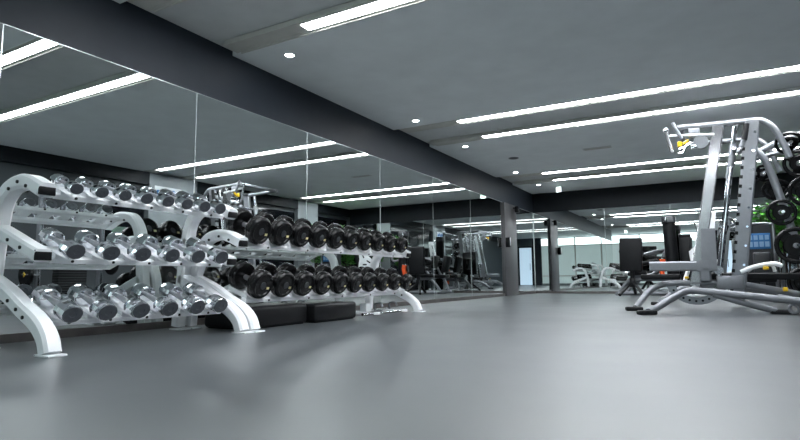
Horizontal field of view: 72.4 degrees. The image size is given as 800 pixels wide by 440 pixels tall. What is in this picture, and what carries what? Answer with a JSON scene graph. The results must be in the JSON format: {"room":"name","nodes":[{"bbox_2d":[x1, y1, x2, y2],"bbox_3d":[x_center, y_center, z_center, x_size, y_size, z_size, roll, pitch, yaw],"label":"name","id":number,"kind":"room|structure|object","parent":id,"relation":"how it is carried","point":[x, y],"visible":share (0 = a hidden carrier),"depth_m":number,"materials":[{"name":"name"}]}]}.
{"room":"gym","nodes":[
{"label":"gym","id":0,"kind":"room"},
{"bbox_2d":[113,0,127,3],"bbox_3d":[-2.868,-2.221,2.317,11.600,0.200,4.650,-4,-7,29],"label":"ceiling","id":1,"kind":"structure","parent":0,"point":[117,1],"depth_m":4.67,"materials":[{"name":"paint"}]},
{"bbox_2d":[127,0,352,50],"bbox_3d":[-1.406,-1.954,4.883,11.600,0.100,1.280,-4,-7,29],"label":"ceiling","id":2,"kind":"structure","parent":0,"point":[217,21],"depth_m":5.01,"materials":[{"name":"paint"}]},
{"bbox_2d":[128,0,186,11],"bbox_3d":[0.413,-2.064,3.257,6.190,0.057,0.240,-4,-7,29],"label":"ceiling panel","id":3,"kind":"object","parent":2,"relation":"attached to","point":[149,5],"visible":1,"depth_m":4.72,"materials":[{"name":"paint"}]},
{"bbox_2d":[222,0,427,53],"bbox_3d":[0.926,-1.971,4.157,6.190,0.057,0.240,-4,-7,29],"label":"strip light","id":4,"kind":"object","parent":2,"relation":"attached to","point":[355,10],"visible":1,"depth_m":5.10,"materials":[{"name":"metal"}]},
{"bbox_2d":[301,0,410,29],"bbox_3d":[1.200,-1.984,4.002,4.840,0.022,0.132,-4,-7,29],"label":"diffuser","id":5,"kind":"object","parent":4,"relation":"attached to","point":[375,6],"depth_m":4.92,"materials":[{"name":"white plastic"}]},
{"bbox_2d":[0,293,799,439],"bbox_3d":[0.275,1.280,7.472,11.600,0.100,17.300,-4,-7,29],"label":"floor","id":6,"kind":"structure","parent":0,"point":[535,366],"depth_m":2.32,"materials":[{"name":"rubber"}]},
{"bbox_2d":[0,174,253,357],"bbox_3d":[-1.953,0.326,3.981,0.895,1.092,1.586,-4,-7,29],"label":"dumbbell rack","id":7,"kind":"object","parent":6,"relation":"on","point":[41,321],"visible":0.8,"depth_m":3.50,"materials":[{"name":"white metal"}]},
{"bbox_2d":[31,285,82,322],"bbox_3d":[-2.127,0.518,3.386,0.391,0.229,0.136,-4,-7,29],"label":"dumbbell","id":8,"kind":"object","parent":7,"relation":"on","point":[67,311],"visible":1,"depth_m":3.34,"materials":[{"name":"white metal"}]},
{"bbox_2d":[38,228,85,258],"bbox_3d":[-2.124,0.146,3.429,0.360,0.211,0.125,-4,-7,29],"label":"dumbbell","id":9,"kind":"object","parent":7,"relation":"on","point":[71,249],"visible":1,"depth_m":3.38,"materials":[{"name":"white metal"}]},
{"bbox_2d":[50,174,83,194],"bbox_3d":[-2.108,-0.228,3.455,0.261,0.153,0.091,-4,-7,29],"label":"dumbbell","id":10,"kind":"object","parent":7,"relation":"on","point":[73,187],"visible":0.97,"depth_m":3.41,"materials":[{"name":"white metal"}]},
{"bbox_2d":[75,177,108,197],"bbox_3d":[-2.031,-0.215,3.599,0.272,0.159,0.094,-4,-7,29],"label":"dumbbell","id":11,"kind":"object","parent":7,"relation":"on","point":[97,190],"visible":0.9,"depth_m":3.55,"materials":[{"name":"white metal"}]},
{"bbox_2d":[67,284,117,320],"bbox_3d":[-2.019,0.538,3.581,0.397,0.232,0.138,-4,-7,29],"label":"dumbbell","id":12,"kind":"object","parent":7,"relation":"on","point":[103,309],"visible":1,"depth_m":3.53,"materials":[{"name":"white metal"}]},
{"bbox_2d":[74,230,119,260],"bbox_3d":[-2.013,0.166,3.630,0.368,0.215,0.128,-4,-7,29],"label":"dumbbell","id":13,"kind":"object","parent":7,"relation":"on","point":[106,250],"visible":0.98,"depth_m":3.58,"materials":[{"name":"white metal"}]},
{"bbox_2d":[98,180,131,200],"bbox_3d":[-1.956,-0.202,3.741,0.282,0.165,0.098,-4,-7,29],"label":"dumbbell","id":14,"kind":"object","parent":7,"relation":"on","point":[120,193],"visible":0.87,"depth_m":3.69,"materials":[{"name":"white metal"}]},
{"bbox_2d":[101,283,149,317],"bbox_3d":[-1.904,0.558,3.787,0.403,0.236,0.140,-4,-7,29],"label":"dumbbell","id":15,"kind":"object","parent":7,"relation":"on","point":[135,307],"visible":1,"depth_m":3.74,"materials":[{"name":"white metal"}]},
{"bbox_2d":[106,232,150,261],"bbox_3d":[-1.904,0.185,3.829,0.375,0.220,0.130,-4,-7,29],"label":"dumbbell","id":16,"kind":"object","parent":7,"relation":"on","point":[137,251],"visible":0.92,"depth_m":3.77,"materials":[{"name":"white metal"}]},
{"bbox_2d":[119,183,152,203],"bbox_3d":[-1.879,-0.189,3.885,0.293,0.171,0.102,-4,-7,29],"label":"dumbbell","id":17,"kind":"object","parent":7,"relation":"on","point":[142,196],"visible":0.85,"depth_m":3.82,"materials":[{"name":"white metal"}]},
{"bbox_2d":[131,283,177,315],"bbox_3d":[-1.794,0.578,3.986,0.408,0.239,0.142,-4,-7,29],"label":"dumbbell","id":18,"kind":"object","parent":7,"relation":"on","point":[164,305],"visible":0.99,"depth_m":3.93,"materials":[{"name":"white metal"}]},
{"bbox_2d":[140,186,173,206],"bbox_3d":[-1.798,-0.175,4.037,0.303,0.177,0.105,-4,-7,29],"label":"dumbbell","id":19,"kind":"object","parent":7,"relation":"on","point":[163,199],"visible":0.75,"depth_m":3.97,"materials":[{"name":"white metal"}]},
{"bbox_2d":[136,234,179,261],"bbox_3d":[-1.791,0.205,4.034,0.383,0.224,0.133,-4,-7,29],"label":"dumbbell","id":20,"kind":"object","parent":7,"relation":"on","point":[168,253],"visible":0.95,"depth_m":3.97,"materials":[{"name":"white metal"}]},
{"bbox_2d":[158,188,192,209],"bbox_3d":[-1.721,-0.161,4.183,0.314,0.184,0.109,-4,-7,29],"label":"dumbbell","id":21,"kind":"object","parent":7,"relation":"on","point":[183,202],"visible":0.76,"depth_m":4.11,"materials":[{"name":"white metal"}]},
{"bbox_2d":[159,282,204,313],"bbox_3d":[-1.678,0.599,4.195,0.414,0.242,0.144,-4,-7,29],"label":"dumbbell","id":22,"kind":"object","parent":7,"relation":"on","point":[192,304],"visible":0.99,"depth_m":4.14,"materials":[{"name":"white metal"}]},
{"bbox_2d":[162,235,204,262],"bbox_3d":[-1.681,0.225,4.235,0.390,0.228,0.136,-4,-7,29],"label":"dumbbell","id":23,"kind":"object","parent":7,"relation":"on","point":[193,254],"visible":0.93,"depth_m":4.16,"materials":[{"name":"white metal"}]},
{"bbox_2d":[176,191,210,211],"bbox_3d":[-1.643,-0.148,4.328,0.324,0.190,0.113,-4,-7,29],"label":"dumbbell","id":24,"kind":"object","parent":7,"relation":"on","point":[202,205],"visible":0.68,"depth_m":4.25,"materials":[{"name":"white metal"}]},
{"bbox_2d":[182,282,227,312],"bbox_3d":[-1.569,0.618,4.390,0.419,0.245,0.146,-4,-7,29],"label":"dumbbell","id":25,"kind":"object","parent":7,"relation":"on","point":[214,302],"visible":0.97,"depth_m":4.33,"materials":[{"name":"white metal"}]},
{"bbox_2d":[186,237,227,263],"bbox_3d":[-1.570,0.244,4.436,0.398,0.233,0.138,-4,-7,29],"label":"dumbbell","id":26,"kind":"object","parent":7,"relation":"on","point":[215,254],"visible":0.9,"depth_m":4.36,"materials":[{"name":"white metal"}]},
{"bbox_2d":[192,193,225,213],"bbox_3d":[-1.571,-0.135,4.465,0.335,0.196,0.116,-4,-7,29],"label":"dumbbell","id":27,"kind":"object","parent":7,"relation":"on","point":[217,207],"visible":0.69,"depth_m":4.39,"materials":[{"name":"white metal"}]},
{"bbox_2d":[205,303,305,328],"bbox_3d":[-1.327,0.888,5.100,0.520,0.195,0.815,-4,-7,29],"label":"box","id":28,"kind":"object","parent":6,"relation":"on","point":[268,314],"visible":0.58,"depth_m":4.92,"materials":[{"name":"black plastic"}]},
{"bbox_2d":[181,229,425,332],"bbox_3d":[-0.807,0.646,5.979,0.895,0.868,3.041,-4,-7,29],"label":"dumbbell rack","id":29,"kind":"object","parent":6,"relation":"on","point":[240,241],"visible":0.63,"depth_m":4.99,"materials":[{"name":"white metal"}]},
{"bbox_2d":[227,208,271,244],"bbox_3d":[-1.336,0.056,4.837,0.386,0.334,0.254,-4,-7,29],"label":"dumbbell","id":30,"kind":"object","parent":29,"relation":"on","point":[257,229],"visible":0.87,"depth_m":4.78,"materials":[{"name":"rubber"}]},
{"bbox_2d":[228,261,272,298],"bbox_3d":[-1.306,0.520,4.772,0.386,0.334,0.254,-4,-7,29],"label":"dumbbell","id":31,"kind":"object","parent":29,"relation":"on","point":[258,283],"visible":0.98,"depth_m":4.72,"materials":[{"name":"rubber"}]},
{"bbox_2d":[254,212,292,245],"bbox_3d":[-1.197,0.082,5.081,0.384,0.329,0.248,-4,-7,29],"label":"dumbbell","id":32,"kind":"object","parent":29,"relation":"on","point":[281,232],"visible":0.57,"depth_m":4.99,"materials":[{"name":"rubber"}]},
{"bbox_2d":[255,262,294,296],"bbox_3d":[-1.162,0.546,5.023,0.384,0.329,0.248,-4,-7,29],"label":"dumbbell","id":33,"kind":"object","parent":29,"relation":"on","point":[283,280],"visible":0.64,"depth_m":4.94,"materials":[{"name":"rubber"}]},
{"bbox_2d":[275,215,311,246],"bbox_3d":[-1.057,0.107,5.326,0.382,0.324,0.242,-4,-7,29],"label":"dumbbell","id":34,"kind":"object","parent":29,"relation":"on","point":[301,234],"visible":0.6,"depth_m":5.23,"materials":[{"name":"rubber"}]},
{"bbox_2d":[277,263,314,295],"bbox_3d":[-1.019,0.572,5.275,0.382,0.324,0.242,-4,-7,29],"label":"dumbbell","id":35,"kind":"object","parent":29,"relation":"on","point":[304,280],"visible":0.64,"depth_m":5.19,"materials":[{"name":"rubber"}]},
{"bbox_2d":[294,218,328,247],"bbox_3d":[-0.918,0.132,5.570,0.381,0.318,0.236,-4,-7,29],"label":"dumbbell","id":36,"kind":"object","parent":29,"relation":"on","point":[320,234],"visible":0.65,"depth_m":5.47,"materials":[{"name":"rubber"}]},
{"bbox_2d":[297,264,331,294],"bbox_3d":[-0.876,0.598,5.526,0.381,0.318,0.236,-4,-7,29],"label":"dumbbell","id":37,"kind":"object","parent":29,"relation":"on","point":[322,285],"visible":0.68,"depth_m":5.44,"materials":[{"name":"rubber"}]},
{"bbox_2d":[312,221,344,248],"bbox_3d":[-0.779,0.158,5.815,0.379,0.313,0.230,-4,-7,29],"label":"dumbbell","id":38,"kind":"object","parent":29,"relation":"on","point":[336,238],"visible":0.66,"depth_m":5.72,"materials":[{"name":"rubber"}]},
{"bbox_2d":[315,264,348,293],"bbox_3d":[-0.733,0.624,5.777,0.379,0.313,0.230,-4,-7,29],"label":"dumbbell","id":39,"kind":"object","parent":29,"relation":"on","point":[340,280],"visible":0.63,"depth_m":5.69,"materials":[{"name":"rubber"}]},
{"bbox_2d":[328,223,358,249],"bbox_3d":[-0.639,0.183,6.059,0.378,0.308,0.224,-4,-7,29],"label":"dumbbell","id":40,"kind":"object","parent":29,"relation":"on","point":[351,240],"visible":0.53,"depth_m":5.96,"materials":[{"name":"rubber"}]},
{"bbox_2d":[332,265,363,292],"bbox_3d":[-0.590,0.650,6.028,0.378,0.308,0.224,-4,-7,29],"label":"dumbbell","id":41,"kind":"object","parent":29,"relation":"on","point":[356,280],"visible":0.67,"depth_m":5.95,"materials":[{"name":"rubber"}]},
{"bbox_2d":[343,226,372,250],"bbox_3d":[-0.500,0.208,6.304,0.376,0.302,0.218,-4,-7,29],"label":"dumbbell","id":42,"kind":"object","parent":29,"relation":"on","point":[365,238],"visible":0.54,"depth_m":6.21,"materials":[{"name":"rubber"}]},
{"bbox_2d":[347,266,377,291],"bbox_3d":[-0.447,0.676,6.279,0.376,0.302,0.218,-4,-7,29],"label":"dumbbell","id":43,"kind":"object","parent":29,"relation":"on","point":[370,279],"visible":0.62,"depth_m":6.20,"materials":[{"name":"rubber"}]},
{"bbox_2d":[357,228,385,251],"bbox_3d":[-0.361,0.234,6.548,0.374,0.297,0.212,-4,-7,29],"label":"dumbbell","id":44,"kind":"object","parent":29,"relation":"on","point":[379,240],"visible":0.61,"depth_m":6.45,"materials":[{"name":"rubber"}]},
{"bbox_2d":[361,266,389,290],"bbox_3d":[-0.304,0.702,6.531,0.374,0.297,0.212,-4,-7,29],"label":"dumbbell","id":45,"kind":"object","parent":29,"relation":"on","point":[383,282],"visible":0.7,"depth_m":6.45,"materials":[{"name":"rubber"}]},
{"bbox_2d":[370,230,396,251],"bbox_3d":[-0.222,0.259,6.793,0.372,0.291,0.206,-4,-7,29],"label":"dumbbell","id":46,"kind":"object","parent":29,"relation":"on","point":[390,245],"visible":0.59,"depth_m":6.70,"materials":[{"name":"rubber"}]},
{"bbox_2d":[374,267,401,290],"bbox_3d":[-0.161,0.728,6.782,0.372,0.291,0.206,-4,-7,29],"label":"dumbbell","id":47,"kind":"object","parent":29,"relation":"on","point":[395,279],"visible":0.67,"depth_m":6.70,"materials":[{"name":"rubber"}]},
{"bbox_2d":[382,231,407,252],"bbox_3d":[-0.082,0.285,7.037,0.371,0.286,0.200,-4,-7,29],"label":"dumbbell","id":48,"kind":"object","parent":29,"relation":"on","point":[402,243],"visible":0.53,"depth_m":6.94,"materials":[{"name":"rubber"}]},
{"bbox_2d":[387,268,412,289],"bbox_3d":[-0.018,0.754,7.033,0.371,0.286,0.200,-4,-7,29],"label":"dumbbell","id":49,"kind":"object","parent":29,"relation":"on","point":[407,280],"visible":0.68,"depth_m":6.95,"materials":[{"name":"rubber"}]},
{"bbox_2d":[294,301,355,322],"bbox_3d":[-0.862,0.960,5.755,0.500,0.185,0.710,-4,-7,29],"label":"box","id":50,"kind":"object","parent":6,"relation":"on","point":[316,311],"visible":0.75,"depth_m":5.55,"materials":[{"name":"black plastic"}]},
{"bbox_2d":[356,301,407,315],"bbox_3d":[-0.307,1.056,6.567,0.400,0.132,1.120,-4,-7,29],"label":"stand","id":51,"kind":"object","parent":6,"relation":"on","point":[365,308],"visible":0.9,"depth_m":6.48,"materials":[{"name":"silver metal"}]},
{"bbox_2d":[627,249,665,290],"bbox_3d":[6.127,1.254,13.536,1.150,1.164,0.572,-4,-7,29],"label":"machine","id":52,"kind":"object","parent":6,"relation":"on","point":[645,254],"visible":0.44,"depth_m":13.37,"materials":[{"name":"grey metal"}]},
{"bbox_2d":[615,216,679,294],"bbox_3d":[5.784,0.852,12.814,1.389,1.823,0.700,-4,-7,29],"label":"machine","id":53,"kind":"object","parent":6,"relation":"on","point":[668,222],"visible":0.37,"depth_m":12.52,"materials":[{"name":"black leather"}]},
{"bbox_2d":[618,238,680,295],"bbox_3d":[5.591,1.043,12.265,1.252,1.316,0.841,-4,-7,29],"label":"bench","id":54,"kind":"object","parent":6,"relation":"on","point":[630,249],"visible":0.92,"depth_m":12.30,"materials":[{"name":"black leather"}]},
{"bbox_2d":[678,234,690,279],"bbox_3d":[6.842,1.030,12.782,0.759,1.425,0.780,-4,-7,29],"label":"machine","id":55,"kind":"object","parent":6,"relation":"on","point":[684,239],"visible":0.26,"depth_m":12.90,"materials":[{"name":"black metal"}]},
{"bbox_2d":[683,210,728,296],"bbox_3d":[6.390,0.704,11.454,0.932,1.804,0.562,-4,-7,29],"label":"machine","id":56,"kind":"object","parent":6,"relation":"on","point":[712,222],"visible":0.09,"depth_m":11.29,"materials":[{"name":"white metal"}]},
{"bbox_2d":[625,117,799,314],"bbox_3d":[3.968,-0.090,6.976,2.031,2.473,2.663,-4,-7,29],"label":"machine","id":57,"kind":"object","parent":6,"relation":"on","point":[704,261],"visible":1,"depth_m":6.88,"materials":[{"name":"metal"}]},
{"bbox_2d":[746,222,778,294],"bbox_3d":[6.825,0.751,10.354,0.619,1.456,0.850,-4,-7,29],"label":"machine","id":58,"kind":"object","parent":6,"relation":"on","point":[763,236],"visible":0.44,"depth_m":10.41,"materials":[{"name":"grey plastic"}]},
{"bbox_2d":[736,131,799,264],"bbox_3d":[5.133,-0.079,7.162,1.170,2.454,0.892,-4,-7,29],"label":"rack","id":59,"kind":"object","parent":6,"relation":"on","point":[761,155],"visible":0.44,"depth_m":7.24,"materials":[{"name":"silver metal"}]},
{"bbox_2d":[755,165,768,181],"bbox_3d":[4.973,-0.640,7.479,0.240,0.228,0.144,-4,-7,29],"label":"weight plate","id":60,"kind":"object","parent":59,"relation":"on","point":[759,171],"visible":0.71,"depth_m":7.48,"materials":[{"name":"black metal"}]},
{"bbox_2d":[761,179,788,200],"bbox_3d":[5.064,-0.404,7.346,0.340,0.268,0.246,-4,-7,29],"label":"weight plate","id":61,"kind":"object","parent":59,"relation":"on","point":[767,185],"visible":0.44,"depth_m":7.36,"materials":[{"name":"black rubber"}]},
{"bbox_2d":[766,199,797,225],"bbox_3d":[4.952,-0.099,7.089,0.340,0.340,0.082,-6,-8,40],"label":"weight plate","id":62,"kind":"object","parent":59,"relation":"on","point":[779,220],"visible":0.94,"depth_m":7.08,"materials":[{"name":"black rubber"}]},
{"bbox_2d":[774,227,799,263],"bbox_3d":[4.978,0.319,6.857,0.470,0.469,0.097,-6,-8,40],"label":"weight plate","id":63,"kind":"object","parent":59,"relation":"on","point":[788,240],"visible":0.94,"depth_m":6.89,"materials":[{"name":"black rubber"}]},
{"bbox_2d":[774,131,799,153],"bbox_3d":[5.042,-0.996,7.073,0.330,0.261,0.240,-4,-7,29],"label":"weight plate","id":64,"kind":"object","parent":59,"relation":"on","point":[796,140],"visible":0.61,"depth_m":7.03,"materials":[{"name":"black metal"}]},
{"bbox_2d":[782,149,799,176],"bbox_3d":[5.089,-0.727,6.960,0.357,0.331,0.196,-4,-7,29],"label":"weight plate","id":65,"kind":"object","parent":59,"relation":"on","point":[793,161],"visible":0.92,"depth_m":6.99,"materials":[{"name":"black rubber"}]},
{"bbox_2d":[786,267,799,296],"bbox_3d":[5.000,0.768,6.740,0.380,0.379,0.086,-6,-8,40],"label":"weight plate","id":66,"kind":"object","parent":59,"relation":"on","point":[796,282],"visible":0.54,"depth_m":6.79,"materials":[{"name":"black rubber"}]},
{"bbox_2d":[787,177,799,205],"bbox_3d":[5.078,-0.361,6.813,0.400,0.389,0.149,-6,-8,41],"label":"weight plate","id":67,"kind":"object","parent":59,"relation":"on","point":[795,183],"visible":1,"depth_m":6.88,"materials":[{"name":"black rubber"}]},
{"bbox_2d":[752,203,783,284],"bbox_3d":[7.532,0.603,11.296,0.735,1.951,0.821,-4,-7,29],"label":"potted plant","id":68,"kind":"object","parent":6,"relation":"on","point":[762,218],"visible":0.16,"depth_m":11.36,"materials":[{"name":"green plant"}]},
{"bbox_2d":[765,194,795,287],"bbox_3d":[8.396,0.544,11.868,0.878,2.178,0.883,-4,-7,29],"label":"potted plant","id":69,"kind":"object","parent":6,"relation":"on","point":[779,230],"visible":0.13,"depth_m":11.78,"materials":[{"name":"green plant"}]},
{"bbox_2d":[773,280,788,302],"bbox_3d":[6.326,1.104,8.954,0.440,0.470,1.100,-4,-7,29],"label":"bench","id":70,"kind":"object","parent":6,"relation":"on","point":[781,281],"visible":0.02,"depth_m":9.28,"materials":[{"name":"black metal"}]},
{"bbox_2d":[777,196,799,296],"bbox_3d":[7.647,0.433,10.430,0.709,2.099,0.680,4,-8,-35],"label":"potted plant","id":71,"kind":"object","parent":6,"relation":"on","point":[797,220],"visible":0.21,"depth_m":10.37,"materials":[{"name":"green plant"}]},
{"bbox_2d":[502,202,518,295],"bbox_3d":[2.688,0.731,13.527,0.160,2.260,0.920,-4,-7,29],"label":"column","id":72,"kind":"structure","parent":0,"point":[508,213],"depth_m":13.40,"materials":[{"name":"grey paint"}]},
{"bbox_2d":[506,237,510,246],"bbox_3d":[2.606,0.538,13.131,0.108,0.240,0.090,-4,-7,29],"label":"wall dispenser","id":73,"kind":"object","parent":72,"relation":"attached to","point":[508,239],"visible":1,"depth_m":13.10,"materials":[{"name":"black plastic"}]},
{"bbox_2d":[233,0,799,129],"bbox_3d":[-0.250,-1.743,6.912,11.600,0.200,3.410,-4,-7,29],"label":"ceiling","id":74,"kind":"structure","parent":0,"point":[430,61],"depth_m":5.79,"materials":[{"name":"paint"}]},
{"bbox_2d":[284,52,295,57],"bbox_3d":[-1.173,-1.752,5.804,0.123,0.012,0.123,-4,-7,29],"label":"recessed light","id":75,"kind":"object","parent":74,"relation":"in","point":[288,54],"visible":1,"depth_m":5.80,"materials":[{"name":"white"}]},
{"bbox_2d":[405,71,799,143],"bbox_3d":[0.908,-1.532,8.946,11.600,0.100,1.290,-4,-7,29],"label":"ceiling","id":76,"kind":"structure","parent":0,"point":[787,80],"depth_m":7.77,"materials":[{"name":"paint"}]},
{"bbox_2d":[399,64,799,132],"bbox_3d":[2.725,-1.643,7.316,6.190,0.057,0.240,-4,-7,29],"label":"strip light","id":77,"kind":"object","parent":76,"relation":"attached to","point":[792,68],"visible":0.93,"depth_m":7.23,"materials":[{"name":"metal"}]},
{"bbox_2d":[428,86,799,145],"bbox_3d":[3.243,-1.548,8.225,6.190,0.057,0.240,-4,-7,29],"label":"strip light","id":78,"kind":"object","parent":76,"relation":"attached to","point":[792,91],"visible":1,"depth_m":8.09,"materials":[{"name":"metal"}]},
{"bbox_2d":[482,91,799,137],"bbox_3d":[3.517,-1.561,8.070,4.840,0.022,0.132,-4,-7,29],"label":"diffuser","id":79,"kind":"object","parent":78,"relation":"attached to","point":[794,92],"depth_m":8.09,"materials":[{"name":"white plastic"}]},
{"bbox_2d":[430,95,799,176],"bbox_3d":[2.094,-1.316,11.027,11.600,0.200,3.520,-4,-7,29],"label":"ceiling","id":80,"kind":"structure","parent":0,"point":[636,140],"depth_m":9.70,"materials":[{"name":"paint"}]},
{"bbox_2d":[582,145,611,150],"bbox_3d":[3.640,-1.325,10.090,0.500,0.013,0.160,-4,-7,29],"label":"ceiling vent","id":81,"kind":"object","parent":80,"relation":"in","point":[601,147],"visible":1,"depth_m":10.08,"materials":[{"name":"metal"}]},
{"bbox_2d":[503,152,798,182],"bbox_3d":[3.270,-1.101,13.091,11.600,0.100,1.250,-4,-7,29],"label":"ceiling","id":82,"kind":"structure","parent":0,"point":[725,158],"depth_m":12.35,"materials":[{"name":"paint"}]},
{"bbox_2d":[501,146,798,178],"bbox_3d":[5.096,-1.210,11.479,6.190,0.057,0.240,-4,-7,29],"label":"strip light","id":83,"kind":"object","parent":82,"relation":"attached to","point":[726,154],"visible":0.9,"depth_m":11.74,"materials":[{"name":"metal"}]},
{"bbox_2d":[513,153,799,184],"bbox_3d":[5.594,-1.119,12.352,6.190,0.057,0.240,-4,-7,29],"label":"strip light","id":84,"kind":"object","parent":82,"relation":"attached to","point":[780,157],"visible":0.72,"depth_m":12.50,"materials":[{"name":"plastic"}]},
{"bbox_2d":[554,158,782,180],"bbox_3d":[5.868,-1.132,12.198,4.840,0.022,0.132,-4,-7,29],"label":"diffuser","id":85,"kind":"object","parent":84,"relation":"attached to","point":[678,167],"depth_m":12.38,"materials":[{"name":"white plastic"}]},
{"bbox_2d":[512,160,798,193],"bbox_3d":[4.046,-0.960,14.454,11.600,0.200,1.900,-4,-7,29],"label":"ceiling","id":86,"kind":"structure","parent":0,"point":[692,174],"depth_m":13.45,"materials":[{"name":"paint"}]},
{"bbox_3d":[6.618,0.422,13.951,6.800,2.900,0.188,-4,-7,29],"label":"wall","id":87,"kind":"structure","parent":0,"visible":0},
{"bbox_2d":[533,208,607,290],"bbox_3d":[4.624,0.836,14.928,1.900,2.196,0.012,-4,-7,29],"label":"mirror panel","id":88,"kind":"object","parent":87,"relation":"attached to","point":[570,246],"visible":1,"depth_m":14.90,"materials":[{"name":"silver metal"}]},
{"bbox_2d":[536,291,617,293],"bbox_3d":[6.539,1.826,13.728,6.290,0.062,0.022,-4,-7,29],"label":"baseboard","id":89,"kind":"structure","parent":87,"relation":"attached to","point":[581,292],"depth_m":14.63,"materials":[{"name":"grey"}]},
{"bbox_2d":[604,204,669,290],"bbox_3d":[6.140,0.731,14.075,1.570,2.196,0.012,-4,-7,29],"label":"mirror panel","id":90,"kind":"object","parent":87,"relation":"attached to","point":[644,222],"visible":0.57,"depth_m":14.17,"materials":[{"name":"silver metal"}]},
{"bbox_2d":[532,173,796,212],"bbox_3d":[6.516,-0.658,14.002,6.296,0.540,0.016,-4,-7,29],"label":"ceiling beam","id":91,"kind":"structure","parent":87,"relation":"attached to","point":[684,191],"depth_m":14.18,"materials":[{"name":"black paint"}]},
{"bbox_2d":[670,199,737,289],"bbox_3d":[7.583,0.630,13.264,1.730,2.196,0.012,-4,-7,29],"label":"mirror panel","id":92,"kind":"object","parent":87,"relation":"attached to","point":[686,215],"visible":0.14,"depth_m":13.45,"materials":[{"name":"silver metal"}]},
{"bbox_2d":[753,197,799,272],"bbox_3d":[8.803,0.545,12.577,1.060,2.196,0.012,-4,-7,29],"label":"mirror panel","id":93,"kind":"object","parent":87,"relation":"attached to","point":[757,201],"visible":0.02,"depth_m":12.77,"materials":[{"name":"silver metal"}]},
{"bbox_3d":[0.164,-0.030,9.289,0.188,2.900,14.300,-4,-7,29],"label":"wall","id":94,"kind":"structure","parent":0,"visible":0},
{"bbox_2d":[0,24,2,56],"bbox_3d":[-3.046,-0.346,3.414,0.012,2.190,0.862,-4,-7,29],"label":"mirror panel","id":95,"kind":"object","parent":94,"relation":"attached to","point":[1,25],"visible":1,"depth_m":3.89,"materials":[{"name":"silver metal"}]},
{"bbox_2d":[0,25,3,75],"bbox_3d":[-2.831,-0.309,3.791,0.012,2.189,0.008,-4,-7,29],"label":"trim","id":96,"kind":"structure","parent":94,"relation":"attached to","point":[3,25],"depth_m":3.88,"materials":[{"name":"grey metal"}]},
{"bbox_2d":[0,25,196,334],"bbox_3d":[-2.413,-0.231,4.527,0.012,2.190,1.692,-4,-7,29],"label":"mirror panel","id":97,"kind":"object","parent":94,"relation":"attached to","point":[72,114],"visible":0.55,"depth_m":4.37,"materials":[{"name":"silver metal"}]},
{"bbox_2d":[193,101,196,193],"bbox_3d":[-1.993,-0.156,5.262,0.012,2.189,0.008,-4,-7,29],"label":"trim","id":98,"kind":"structure","parent":94,"relation":"attached to","point":[196,101],"depth_m":5.32,"materials":[{"name":"grey metal"}]},
{"bbox_2d":[194,94,306,318],"bbox_3d":[-1.576,-0.078,5.995,0.012,2.190,1.687,-4,-7,29],"label":"mirror panel","id":99,"kind":"object","parent":94,"relation":"attached to","point":[251,162],"visible":0.5,"depth_m":5.91,"materials":[{"name":"silver metal"}]},
{"bbox_2d":[0,294,504,343],"bbox_3d":[-0.383,1.256,7.942,0.022,0.062,11.660,-4,-7,29],"label":"baseboard","id":100,"kind":"structure","parent":94,"relation":"attached to","point":[16,337],"depth_m":4.55,"materials":[{"name":"grey"}]},
{"bbox_2d":[0,22,531,212],"bbox_3d":[0.242,-0.839,9.317,0.016,0.006,14.280,-4,-7,29],"label":"trim","id":101,"kind":"structure","parent":94,"relation":"attached to","point":[0,22],"depth_m":5.29,"materials":[{"name":"grey metal"}]},
{"bbox_2d":[0,0,532,212],"bbox_3d":[0.244,-1.135,9.358,0.016,0.590,14.300,-4,-7,29],"label":"beam","id":102,"kind":"structure","parent":94,"relation":"attached to","point":[125,34],"depth_m":5.60,"materials":[{"name":"paint"}]},
{"bbox_2d":[305,133,307,301],"bbox_3d":[-1.157,-0.004,6.729,0.012,2.189,0.008,-4,-7,29],"label":"trim","id":103,"kind":"structure","parent":94,"relation":"attached to","point":[307,133],"depth_m":6.75,"materials":[{"name":"grey metal"}]},
{"bbox_2d":[306,133,379,305],"bbox_3d":[-0.731,0.076,7.480,0.012,2.190,1.727,-4,-7,29],"label":"mirror panel","id":104,"kind":"object","parent":94,"relation":"attached to","point":[343,183],"visible":0.57,"depth_m":7.41,"materials":[{"name":"silver metal"}]},
{"bbox_2d":[380,159,433,302],"bbox_3d":[0.145,0.236,9.018,0.012,2.190,1.812,-4,-7,29],"label":"mirror panel","id":105,"kind":"object","parent":94,"relation":"attached to","point":[406,195],"visible":0.79,"depth_m":9.07,"materials":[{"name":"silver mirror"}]},
{"bbox_2d":[433,178,471,298],"bbox_3d":[1.033,0.397,10.576,0.012,2.190,1.772,-4,-7,29],"label":"mirror panel","id":106,"kind":"object","parent":94,"relation":"attached to","point":[451,203],"visible":1,"depth_m":10.49,"materials":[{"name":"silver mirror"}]},
{"bbox_2d":[470,191,504,295],"bbox_3d":[1.974,0.569,12.229,0.012,2.190,2.032,-4,-7,29],"label":"mirror panel","id":107,"kind":"object","parent":94,"relation":"attached to","point":[487,253],"visible":1,"depth_m":12.13,"materials":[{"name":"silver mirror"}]},
{"bbox_2d":[516,209,534,291],"bbox_3d":[3.355,0.821,14.652,0.012,2.190,1.680,-4,-7,29],"label":"mirror panel","id":108,"kind":"object","parent":94,"relation":"attached to","point":[524,219],"visible":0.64,"depth_m":14.67,"materials":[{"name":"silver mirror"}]},
{"bbox_2d":[519,291,535,294],"bbox_3d":[3.373,1.941,14.536,0.022,0.062,1.700,-4,-7,29],"label":"baseboard","id":109,"kind":"structure","parent":94,"relation":"attached to","point":[530,292],"depth_m":14.55,"materials":[{"name":"grey"}]},
{"bbox_2d":[533,219,535,290],"bbox_3d":[3.785,0.895,15.384,0.014,2.189,0.014,-4,-7,29],"label":"trim","id":110,"kind":"structure","parent":94,"relation":"attached to","point":[533,219],"depth_m":15.37,"materials":[{"name":"grey metal"}]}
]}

